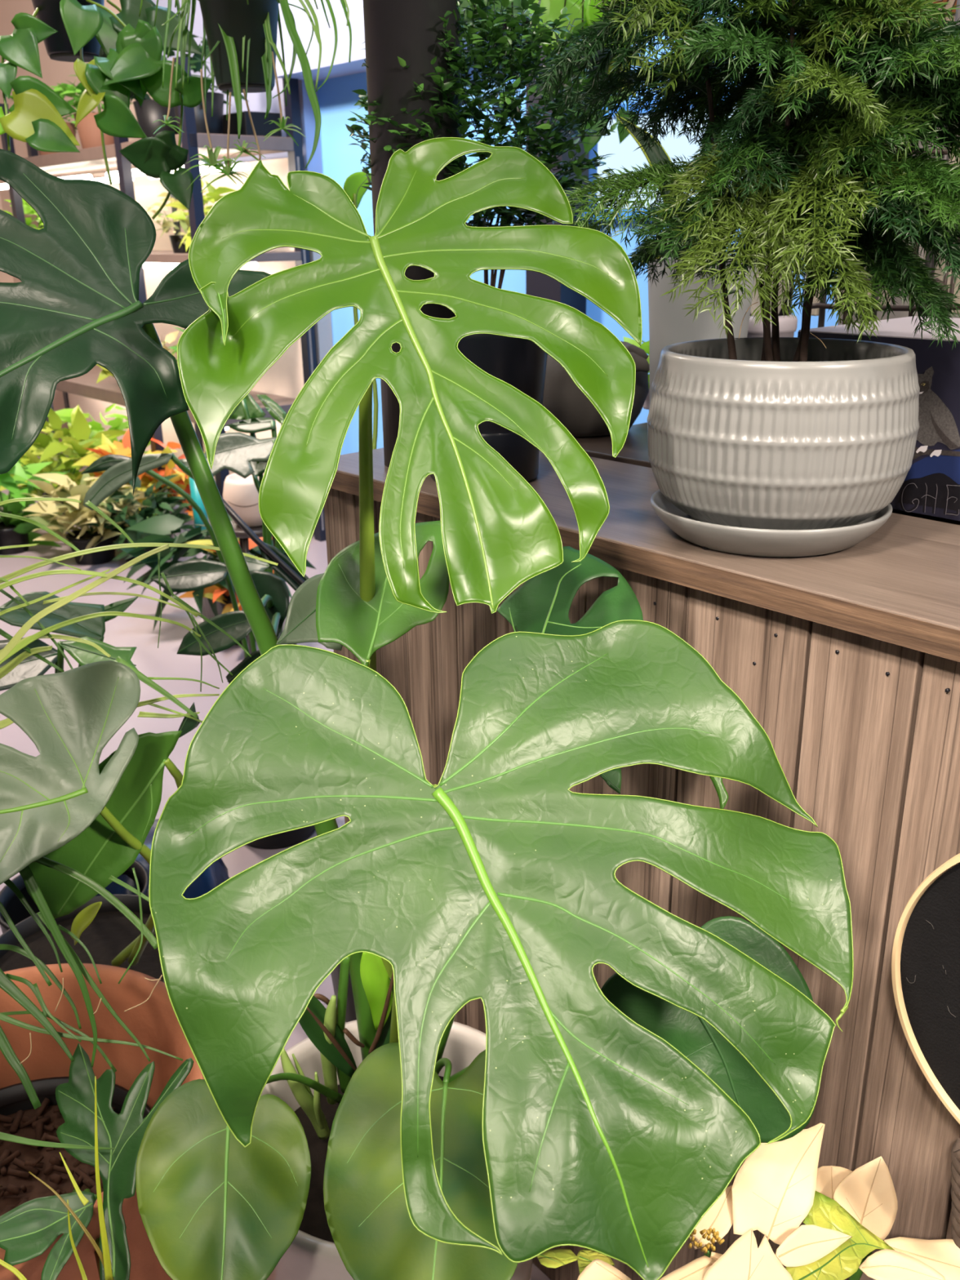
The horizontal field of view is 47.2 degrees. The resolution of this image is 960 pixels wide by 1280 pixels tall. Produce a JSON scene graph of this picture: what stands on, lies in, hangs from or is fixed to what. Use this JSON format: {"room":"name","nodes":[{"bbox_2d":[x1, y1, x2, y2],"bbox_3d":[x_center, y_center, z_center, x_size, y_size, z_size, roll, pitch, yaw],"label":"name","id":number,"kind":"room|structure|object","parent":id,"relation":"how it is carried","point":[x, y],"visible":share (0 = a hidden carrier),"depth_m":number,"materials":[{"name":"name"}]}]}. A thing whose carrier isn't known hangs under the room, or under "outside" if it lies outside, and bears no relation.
{"room":"plant shop","nodes":[
{"label":"plant shop","id":0,"kind":"room"},
{"bbox_2d":[0,197,13,282],"bbox_3d":[-5.237,-2.073,5.202,6.060,3.000,0.100,-18,26,-38],"label":"wall","id":1,"kind":"structure","parent":0,"point":[4,277],"depth_m":7.07,"materials":[{"name":"beige paint"}]},
{"bbox_2d":[31,0,104,55],"bbox_3d":[-0.645,-0.979,1.732,0.122,0.105,0.122,-1,20,0],"label":"pot","id":2,"kind":"object","parent":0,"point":[48,27],"depth_m":1.69,"materials":[{"name":"black plastic"}]},
{"bbox_2d":[0,860,149,933],"bbox_3d":[-0.680,0.547,1.890,0.248,0.272,0.248,-1,20,0],"label":"pot","id":3,"kind":"object","parent":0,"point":[14,907],"depth_m":1.89,"materials":[{"name":"black plastic"}]},
{"bbox_2d":[0,451,551,1279],"bbox_3d":[-1.879,0.641,2.167,6.060,0.060,12.000,-18,26,-38],"label":"floor","id":4,"kind":"structure","parent":0,"point":[163,661],"depth_m":3.64,"materials":[{"name":"concrete"}]},
{"bbox_2d":[0,459,66,555],"bbox_3d":[-2.084,-0.588,4.761,0.546,0.434,0.550,-1,21,0],"label":"floor plant","id":5,"kind":"object","parent":4,"relation":"on","point":[13,531],"visible":0.71,"depth_m":4.78,"materials":[{"name":"green plant"}]},
{"bbox_2d":[0,404,126,523],"bbox_3d":[-2.018,-0.842,5.256,0.713,0.593,0.608,-1,21,0],"label":"floor plant","id":6,"kind":"object","parent":4,"relation":"on","point":[77,437],"visible":0.44,"depth_m":5.14,"materials":[{"name":"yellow plant"}]},
{"bbox_2d":[0,591,149,933],"bbox_3d":[-0.614,0.314,1.766,0.402,0.794,0.275,5,21,16],"label":"potted plant","id":7,"kind":"object","parent":4,"relation":"on","point":[93,629],"visible":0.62,"depth_m":1.66,"materials":[{"name":"green plant"}]},
{"bbox_2d":[20,473,155,565],"bbox_3d":[-1.645,-0.514,4.629,0.577,0.372,0.523,-1,21,0],"label":"floor plant","id":8,"kind":"object","parent":4,"relation":"on","point":[86,537],"visible":0.71,"depth_m":4.57,"materials":[{"name":"beige plant"}]},
{"bbox_2d":[0,856,182,1149],"bbox_3d":[-0.633,0.540,1.237,0.719,0.742,0.194,9,23,25],"label":"grass","id":9,"kind":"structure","parent":4,"relation":"on","point":[45,914],"depth_m":1.07,"materials":[{"name":"green plant"}]},
{"bbox_2d":[47,404,150,473],"bbox_3d":[-1.869,-0.921,5.461,0.566,0.558,0.561,-1,21,0],"label":"floor plant","id":10,"kind":"object","parent":4,"relation":"on","point":[64,415],"visible":0.12,"depth_m":5.44,"materials":[{"name":"green plant"}]},
{"bbox_2d":[0,660,199,982],"bbox_3d":[-0.507,0.384,1.441,0.312,0.887,0.661,-11,23,-25],"label":"plant","id":11,"kind":"object","parent":4,"relation":"on","point":[60,805],"visible":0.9,"depth_m":1.13,"materials":[{"name":"green plant"}]},
{"bbox_2d":[0,963,204,1279],"bbox_3d":[-0.523,0.643,1.267,0.480,0.525,0.496,-1,21,0],"label":"terracotta pot","id":12,"kind":"object","parent":4,"relation":"on","point":[35,1239],"visible":0.78,"depth_m":1.30,"materials":[{"name":"ceramic"}]},
{"bbox_2d":[0,1075,114,1279],"bbox_3d":[-0.379,0.524,1.040,0.121,0.310,0.187,-1,21,0],"label":"shoots","id":13,"kind":"object","parent":12,"relation":"in","point":[104,1257],"visible":0.98,"depth_m":0.96,"materials":[{"name":"plant"}]},
{"bbox_2d":[0,1076,151,1119],"bbox_3d":[-0.533,0.730,1.311,0.328,0.231,0.328,-1,20,0],"label":"nursery pot","id":14,"kind":"object","parent":12,"relation":"in","point":[15,1101],"depth_m":1.41,"materials":[{"name":"black plastic"}]},
{"bbox_2d":[71,428,172,515],"bbox_3d":[-1.604,-0.707,5.010,0.479,0.465,0.519,-1,21,0],"label":"floor plant","id":15,"kind":"object","parent":4,"relation":"on","point":[108,447],"visible":0.12,"depth_m":4.94,"materials":[{"name":"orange plant"}]},
{"bbox_2d":[0,497,278,728],"bbox_3d":[-0.687,0.356,1.309,0.946,1.038,0.224,-5,21,-12],"label":"striped sedge","id":16,"kind":"object","parent":4,"relation":"on","point":[15,643],"visible":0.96,"depth_m":1.21,"materials":[{"name":"green plant"}]},
{"bbox_2d":[85,474,195,561],"bbox_3d":[-1.423,-0.530,4.640,0.450,0.388,0.414,-1,21,0],"label":"floor plant","id":17,"kind":"object","parent":4,"relation":"on","point":[162,503],"visible":0.49,"depth_m":4.59,"materials":[{"name":"green plant"}]},
{"bbox_2d":[95,818,229,898],"bbox_3d":[-0.638,0.479,2.089,0.316,0.260,0.313,-1,21,0],"label":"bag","id":18,"kind":"object","parent":4,"relation":"on","point":[216,873],"visible":0.04,"depth_m":2.01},
{"bbox_2d":[0,56,325,541],"bbox_3d":[-1.808,-1.634,5.448,0.500,1.900,2.800,-18,26,-38],"label":"rack","id":19,"kind":"object","parent":4,"relation":"on","point":[283,381],"visible":0.33,"depth_m":4.77,"materials":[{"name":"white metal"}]},
{"bbox_2d":[3,198,39,229],"bbox_3d":[-2.309,-2.182,5.689,0.520,0.322,0.367,-1,21,0],"label":"shelf plant","id":20,"kind":"object","parent":19,"relation":"on","point":[27,210],"visible":0.12,"depth_m":5.66,"materials":[{"name":"green plant"}]},
{"bbox_2d":[27,204,43,229],"bbox_3d":[-1.931,-2.013,5.274,0.421,0.285,0.382,16,26,38],"label":"shelf plant","id":21,"kind":"object","parent":19,"relation":"on","point":[40,221],"visible":0.06,"depth_m":5.24,"materials":[{"name":"green plant"}]},
{"bbox_2d":[5,80,81,155],"bbox_3d":[-2.034,-2.477,5.222,0.419,0.344,0.358,-1,21,0],"label":"plant","id":22,"kind":"object","parent":19,"relation":"on","point":[71,125],"visible":0.04,"depth_m":5.22,"materials":[{"name":"green plant"}]},
{"bbox_2d":[51,75,133,148],"bbox_3d":[-1.696,-2.348,4.857,0.384,0.348,0.358,-1,21,0],"label":"plant","id":23,"kind":"object","parent":19,"relation":"on","point":[90,135],"visible":0.36,"depth_m":4.82,"materials":[{"name":"green plant"}]},
{"bbox_2d":[96,364,114,383],"bbox_3d":[-1.688,-1.341,5.246,0.378,0.248,0.280,-1,21,0],"label":"shelf plant","id":24,"kind":"object","parent":19,"relation":"on","point":[104,373],"visible":0.06,"depth_m":5.24,"materials":[{"name":"yellow plant"}]},
{"bbox_2d":[129,54,204,138],"bbox_3d":[-1.281,-2.206,4.455,0.392,0.351,0.347,-12,23,-27],"label":"plant","id":25,"kind":"object","parent":19,"relation":"on","point":[150,111],"visible":0.12,"depth_m":4.40,"materials":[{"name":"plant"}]},
{"bbox_2d":[160,330,179,365],"bbox_3d":[-1.479,-1.282,5.026,0.320,0.287,0.303,5,21,14],"label":"shelf plant","id":26,"kind":"object","parent":19,"relation":"on","point":[171,337],"visible":0.07,"depth_m":5.07,"materials":[{"name":"beige plant"}]},
{"bbox_2d":[167,326,184,373],"bbox_3d":[-1.152,-1.174,4.676,0.349,0.318,0.303,12,24,31],"label":"shelf plant","id":27,"kind":"object","parent":19,"relation":"on","point":[175,348],"visible":0.02,"depth_m":4.63,"materials":[{"name":"green plant"}]},
{"bbox_2d":[145,190,208,253],"bbox_3d":[-1.222,-1.725,4.537,0.322,0.241,0.321,-1,21,0],"label":"shelf plant","id":28,"kind":"object","parent":19,"relation":"on","point":[175,240],"visible":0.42,"depth_m":4.51,"materials":[{"name":"beige plant"}]},
{"bbox_2d":[164,179,236,250],"bbox_3d":[-1.077,-1.696,4.367,0.279,0.300,0.271,-17,26,-36],"label":"shelf plant","id":29,"kind":"object","parent":19,"relation":"on","point":[213,196],"visible":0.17,"depth_m":4.37,"materials":[{"name":"yellow plant"}]},
{"bbox_2d":[162,34,248,133],"bbox_3d":[-1.054,-2.126,4.185,0.355,0.383,0.303,11,24,30],"label":"plant","id":30,"kind":"object","parent":19,"relation":"on","point":[215,123],"visible":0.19,"depth_m":4.18,"materials":[{"name":"green plant"}]},
{"bbox_2d":[222,111,281,137],"bbox_3d":[-1.093,-2.112,4.566,0.160,0.089,0.750,-18,26,-38],"label":"tray","id":31,"kind":"object","parent":19,"relation":"on","point":[261,128],"visible":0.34,"depth_m":4.30,"materials":[{"name":"black plastic"}]},
{"bbox_2d":[137,438,204,537],"bbox_3d":[-1.366,-0.702,4.977,0.452,0.470,0.381,-1,21,0],"label":"floor plant","id":32,"kind":"object","parent":4,"relation":"on","point":[182,480],"visible":0.34,"depth_m":4.88,"materials":[{"name":"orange plant"}]},
{"bbox_2d":[80,393,315,848],"bbox_3d":[-0.466,0.068,2.163,0.450,0.971,0.913,-10,22,-23],"label":"plant","id":33,"kind":"object","parent":4,"relation":"on","point":[244,455],"visible":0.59,"depth_m":2.30,"materials":[{"name":"green plant"}]},
{"bbox_2d":[221,497,305,585],"bbox_3d":[-0.336,-0.124,1.921,0.384,0.222,0.022,15,26,36],"label":"cane","id":34,"kind":"object","parent":33,"relation":"in","point":[230,511],"visible":0.55,"depth_m":1.94,"materials":[{"name":"plastic"}]},
{"bbox_2d":[189,477,208,530],"bbox_3d":[-1.237,-0.570,4.862,0.064,0.300,0.064,-1,21,0],"label":"tube","id":35,"kind":"object","parent":4,"relation":"on","point":[195,495],"visible":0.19,"depth_m":4.82,"materials":[{"name":"teal plastic"}]},
{"bbox_2d":[112,513,315,632],"bbox_3d":[-0.931,-0.245,3.808,0.700,0.422,0.589,-1,21,0],"label":"floor plant","id":36,"kind":"object","parent":4,"relation":"on","point":[166,524],"visible":0.28,"depth_m":3.73,"materials":[{"name":"green plant"}]},
{"bbox_2d":[178,537,274,645],"bbox_3d":[-0.820,-0.173,3.677,0.370,0.373,0.395,-1,21,0],"label":"floor plant","id":37,"kind":"object","parent":4,"relation":"on","point":[215,592],"visible":0.21,"depth_m":3.62,"materials":[{"name":"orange plant"}]},
{"bbox_2d":[231,520,296,658],"bbox_3d":[-0.671,-0.120,3.377,0.194,0.482,0.196,-1,21,0],"label":"stool","id":38,"kind":"object","parent":4,"relation":"on","point":[243,537],"visible":0.12,"depth_m":3.25,"materials":[{"name":"brown wood"}]},
{"bbox_2d":[222,473,262,527],"bbox_3d":[-0.683,-0.417,3.275,0.160,0.145,0.160,-1,21,0],"label":"pot","id":39,"kind":"object","parent":38,"relation":"on","point":[241,494],"visible":0.55,"depth_m":3.21,"materials":[{"name":"ceramic"}]},
{"bbox_2d":[330,171,378,1022],"bbox_3d":[-0.190,0.007,1.731,0.213,1.381,0.214,-12,23,-26],"label":"leaf plant","id":40,"kind":"object","parent":4,"relation":"on","point":[353,184],"visible":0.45,"depth_m":1.62,"materials":[{"name":"green plant"}]},
{"bbox_2d":[0,137,853,1279],"bbox_3d":[-0.068,0.297,0.960,0.513,1.373,0.769,-16,25,-34],"label":"monstera plant","id":41,"kind":"object","parent":4,"relation":"on","point":[402,1140],"visible":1,"depth_m":0.79,"materials":[{"name":"green plant"}]},
{"bbox_2d":[324,488,959,1279],"bbox_3d":[0.385,0.426,1.122,0.240,1.004,1.481,-18,26,-38],"label":"counter","id":42,"kind":"object","parent":4,"relation":"on","point":[863,732],"depth_m":0.94,"materials":[{"name":"brown wood"}]},
{"bbox_2d":[330,448,959,662],"bbox_3d":[0.397,-0.047,0.915,0.276,0.024,1.572,-18,26,-38],"label":"countertop","id":43,"kind":"structure","parent":42,"relation":"on","point":[900,585],"depth_m":0.94,"materials":[{"name":"brown wood"}]},
{"bbox_2d":[363,0,462,466],"bbox_3d":[-0.081,-1.145,1.025,0.104,1.968,0.127,-1,21,0],"label":"support column","id":44,"kind":"structure","parent":43,"relation":"on","point":[409,30],"depth_m":1.17,"materials":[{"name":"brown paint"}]},
{"bbox_2d":[345,0,621,482],"bbox_3d":[-0.001,-0.469,1.272,0.282,0.526,0.286,17,27,40],"label":"potted tree","id":45,"kind":"object","parent":43,"relation":"on","point":[520,363],"visible":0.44,"depth_m":1.19,"materials":[{"name":"green plant"}]},
{"bbox_2d":[650,489,892,557],"bbox_3d":[0.266,-0.114,1.017,0.215,0.032,0.215,-1,21,0],"label":"saucer","id":46,"kind":"object","parent":43,"relation":"on","point":[770,543],"visible":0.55,"depth_m":0.94,"materials":[{"name":"grey ceramic"}]},
{"bbox_2d":[528,0,959,529],"bbox_3d":[0.265,-0.379,0.964,0.446,0.534,0.421,-8,22,-18],"label":"potted plant","id":47,"kind":"object","parent":46,"relation":"on","point":[775,432],"visible":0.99,"depth_m":0.88,"materials":[{"name":"green plant"}]},
{"bbox_2d":[647,337,919,529],"bbox_3d":[0.269,-0.185,0.990,0.235,0.152,0.235,-1,20,0],"label":"pot","id":48,"kind":"object","parent":46,"relation":"on","point":[757,433],"depth_m":0.90,"materials":[{"name":"grey ceramic"}]},
{"bbox_2d":[891,853,959,1124],"bbox_3d":[0.429,0.254,0.750,0.065,0.296,0.282,-18,26,-38],"label":"chalkboard sign","id":49,"kind":"object","parent":42,"relation":"hanging from","point":[926,957],"visible":1,"depth_m":0.82,"materials":[{"name":"brown wood"}]},
{"bbox_2d":[951,1137,959,1248],"bbox_3d":[0.392,0.464,0.891,0.038,0.143,0.049,-1,21,0],"label":"rope","id":50,"kind":"object","parent":42,"relation":"hanging from","point":[955,1151],"visible":0.85,"depth_m":0.87,"materials":[{"name":"brown fabric"}]},
{"bbox_2d":[536,1122,959,1279],"bbox_3d":[0.236,0.704,0.963,0.346,0.600,0.174,-6,21,-13],"label":"poinsettia","id":51,"kind":"object","parent":4,"relation":"on","point":[780,1185],"visible":0.98,"depth_m":0.88,"materials":[{"name":"beige plant"}]},
{"bbox_2d":[573,422,959,524],"bbox_3d":[0.861,0.299,1.421,0.735,1.018,1.500,-18,26,-38],"label":"countertop","id":52,"kind":"structure","parent":4,"relation":"on","point":[634,451],"depth_m":1.48,"materials":[{"name":"brown wood"}]},
{"bbox_2d":[542,341,649,436],"bbox_3d":[0.161,-0.367,1.590,0.169,0.131,0.186,-1,21,0],"label":"clay pot","id":53,"kind":"object","parent":52,"relation":"on","point":[562,397],"visible":0.3,"depth_m":1.54,"materials":[{"name":"ceramic"}]},
{"bbox_2d":[623,336,649,409],"bbox_3d":[0.302,-0.444,1.800,0.170,0.125,0.163,-1,21,0],"label":"plant","id":54,"kind":"object","parent":52,"relation":"on","point":[645,345],"visible":0.05,"depth_m":1.79,"materials":[{"name":"green plant"}]},
{"bbox_2d":[613,113,757,400],"bbox_3d":[0.266,-0.470,1.442,0.163,0.425,0.241,-1,21,0],"label":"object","id":55,"kind":"object","parent":52,"relation":"on","point":[668,323],"visible":0.09,"depth_m":1.36,"materials":[{"name":"green plant"}]},
{"bbox_2d":[746,263,797,337],"bbox_3d":[0.380,-0.412,1.476,0.086,0.288,0.086,-1,21,0],"label":"cloche","id":56,"kind":"object","parent":52,"relation":"on","point":[787,326],"visible":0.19,"depth_m":1.44,"materials":[{"name":"clear glass"}]},
{"bbox_2d":[797,315,959,520],"bbox_3d":[0.513,-0.233,1.131,0.237,0.167,0.290,-18,26,-38],"label":"tote bag","id":57,"kind":"object","parent":52,"relation":"on","point":[931,486],"visible":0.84,"depth_m":1.05,"materials":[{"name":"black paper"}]},
{"bbox_2d":[915,445,928,453],"bbox_3d":[0.427,-0.184,1.063,0.001,0.009,0.011,-18,26,-38],"label":"print","id":58,"kind":"object","parent":57,"relation":"on","point":[919,449],"depth_m":1.06},
{"bbox_2d":[919,381,928,394],"bbox_3d":[0.420,-0.241,1.050,0.012,0.013,0.014,-1,20,0],"label":"print","id":59,"kind":"object","parent":57,"relation":"on","point":[924,385],"depth_m":1.05},
{"bbox_2d":[897,472,959,511],"bbox_3d":[0.445,-0.142,1.059,0.001,0.036,0.087,-18,26,-38],"label":"print","id":60,"kind":"object","parent":57,"relation":"attached to","point":[919,491],"depth_m":1.07},
{"bbox_2d":[903,449,959,484],"bbox_3d":[0.448,-0.164,1.046,0.060,0.042,0.069,-1,20,0],"label":"print","id":61,"kind":"object","parent":57,"relation":"on","point":[928,466],"depth_m":1.06},
{"bbox_2d":[929,449,942,457],"bbox_3d":[0.437,-0.179,1.054,0.001,0.009,0.011,-18,26,-38],"label":"print","id":62,"kind":"object","parent":57,"relation":"on","point":[933,453],"depth_m":1.05},
{"bbox_2d":[912,446,959,460],"bbox_3d":[0.436,-0.176,1.056,0.035,0.016,0.040,-1,20,0],"label":"print","id":63,"kind":"object","parent":57,"relation":"on","point":[921,453],"depth_m":1.05},
{"bbox_2d":[916,366,959,449],"bbox_3d":[0.432,-0.221,1.044,0.039,0.075,0.045,-1,20,0],"label":"print","id":64,"kind":"object","parent":57,"relation":"on","point":[939,412],"depth_m":1.04},
{"bbox_2d":[929,410,959,448],"bbox_3d":[0.440,-0.199,1.042,0.001,0.034,0.034,-18,26,-38],"label":"wing","id":65,"kind":"object","parent":57,"relation":"on","point":[944,424],"depth_m":1.04},
{"bbox_2d":[811,0,959,327],"bbox_3d":[0.516,-0.516,1.354,0.036,0.566,0.252,-18,26,-38],"label":"wire rack","id":66,"kind":"object","parent":52,"relation":"on","point":[821,305],"visible":0.15,"depth_m":1.36,"materials":[{"name":"grey metal"}]},
{"bbox_2d":[804,266,821,315],"bbox_3d":[0.458,-0.535,1.493,0.012,0.181,0.023,-18,26,-38],"label":"pack","id":67,"kind":"object","parent":66,"relation":"hanging from","point":[815,312],"visible":0.17,"depth_m":1.51,"materials":[{"name":"beige paper"}]},
{"bbox_2d":[834,127,906,305],"bbox_3d":[0.507,-0.567,1.421,0.012,0.259,0.077,-18,26,-38],"label":"pack","id":68,"kind":"object","parent":66,"relation":"hanging from","point":[868,294],"visible":0.04,"depth_m":1.44,"materials":[{"name":"beige paper"}]},
{"bbox_2d":[919,120,959,314],"bbox_3d":[0.587,-0.546,1.355,0.013,0.275,0.061,-18,26,-38],"label":"pack","id":69,"kind":"object","parent":66,"relation":"hanging from","point":[939,272],"visible":0.02,"depth_m":1.38,"materials":[{"name":"beige paper"}]},
{"bbox_2d":[924,0,956,23],"bbox_3d":[0.572,-0.707,1.266,0.009,0.175,0.193,-18,26,-38],"label":"sign","id":70,"kind":"object","parent":66,"relation":"attached to","point":[953,2],"visible":0.11,"depth_m":1.28,"materials":[{"name":"beige"}]},
{"bbox_2d":[837,127,959,324],"bbox_3d":[0.937,-0.609,1.060,0.015,0.932,1.250,-18,26,-38],"label":"panel","id":71,"kind":"object","parent":52,"relation":"on","point":[898,314],"visible":0.02,"depth_m":1.53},
{"bbox_2d":[430,333,547,482],"bbox_3d":[0.004,-0.269,1.246,0.151,0.170,0.151,-1,20,0],"label":"pot","id":72,"kind":"object","parent":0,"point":[520,363],"depth_m":1.18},
{"bbox_2d":[317,0,838,454],"bbox_3d":[0.358,-1.521,3.480,0.080,3.000,12.000,-18,26,-38],"label":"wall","id":73,"kind":"structure","parent":0,"point":[340,160],"depth_m":4.28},
{"bbox_2d":[0,0,153,199],"bbox_3d":[-2.599,-3.324,6.261,0.070,1.480,3.250,-18,26,-38],"label":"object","id":74,"kind":"structure","parent":73,"relation":"attached to","point":[53,72],"depth_m":6.01,"materials":[{"name":"beige paint"}]},
{"bbox_2d":[0,198,333,441],"bbox_3d":[-2.153,-1.757,6.334,0.070,1.520,4.530,-18,26,-38],"label":"trim","id":75,"kind":"structure","parent":73,"relation":"attached to","point":[322,328],"depth_m":4.71,"materials":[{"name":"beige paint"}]},
{"bbox_2d":[151,0,322,173],"bbox_3d":[-1.103,-2.749,4.660,0.070,1.480,1.280,-18,26,-38],"label":"trim","id":76,"kind":"structure","parent":73,"relation":"attached to","point":[257,102],"depth_m":4.53,"materials":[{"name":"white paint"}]},
{"bbox_2d":[275,0,490,80],"bbox_3d":[-0.346,-2.582,3.694,0.200,1.140,1.170,-18,26,-38],"label":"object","id":77,"kind":"structure","parent":73,"relation":"attached to","point":[341,67],"depth_m":3.97,"materials":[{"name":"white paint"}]},
{"bbox_2d":[525,35,588,315],"bbox_3d":[0.249,-1.137,3.601,0.120,2.200,0.160,-18,26,-38],"label":"trim","id":78,"kind":"structure","parent":73,"relation":"attached to","point":[537,284],"depth_m":3.52,"materials":[{"name":"blue"}]},
{"bbox_2d":[581,93,742,220],"bbox_3d":[0.626,-1.383,3.158,0.080,0.320,0.920,-18,26,-38],"label":"window","id":79,"kind":"structure","parent":73,"relation":"in","point":[622,153],"depth_m":3.33,"materials":[{"name":"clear glass"}]},
{"bbox_3d":[-1.926,-2.225,1.095,12.445,0.060,13.033,-1,20,0],"label":"ceiling","id":80,"kind":"structure","parent":0,"visible":0},
{"bbox_2d":[0,0,211,219],"bbox_3d":[-0.577,-1.461,1.478,0.345,1.677,0.211,5,21,16],"label":"pothos","id":81,"kind":"object","parent":80,"relation":"hanging from","point":[122,51],"visible":0.97,"depth_m":1.65,"materials":[{"name":"plant"}]},
{"bbox_2d":[138,0,351,192],"bbox_3d":[-0.346,-1.442,1.372,0.297,1.644,0.269,-4,21,-8],"label":"spider plant","id":82,"kind":"object","parent":80,"relation":"hanging from","point":[241,34],"visible":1,"depth_m":1.55,"materials":[{"name":"green plant"}]},
{"bbox_2d":[459,0,533,67],"bbox_3d":[0.041,-1.732,1.807,0.262,1.419,0.137,-1,21,0],"label":"plant","id":83,"kind":"object","parent":80,"relation":"hanging from","point":[465,3],"visible":0.09,"depth_m":1.99,"materials":[{"name":"green plant"}]},
{"bbox_2d":[524,0,642,155],"bbox_3d":[0.181,-1.620,1.732,0.234,1.580,0.175,-1,21,0],"label":"plant","id":84,"kind":"object","parent":80,"relation":"hanging from","point":[554,7],"visible":0.3,"depth_m":1.92,"materials":[{"name":"green plant"}]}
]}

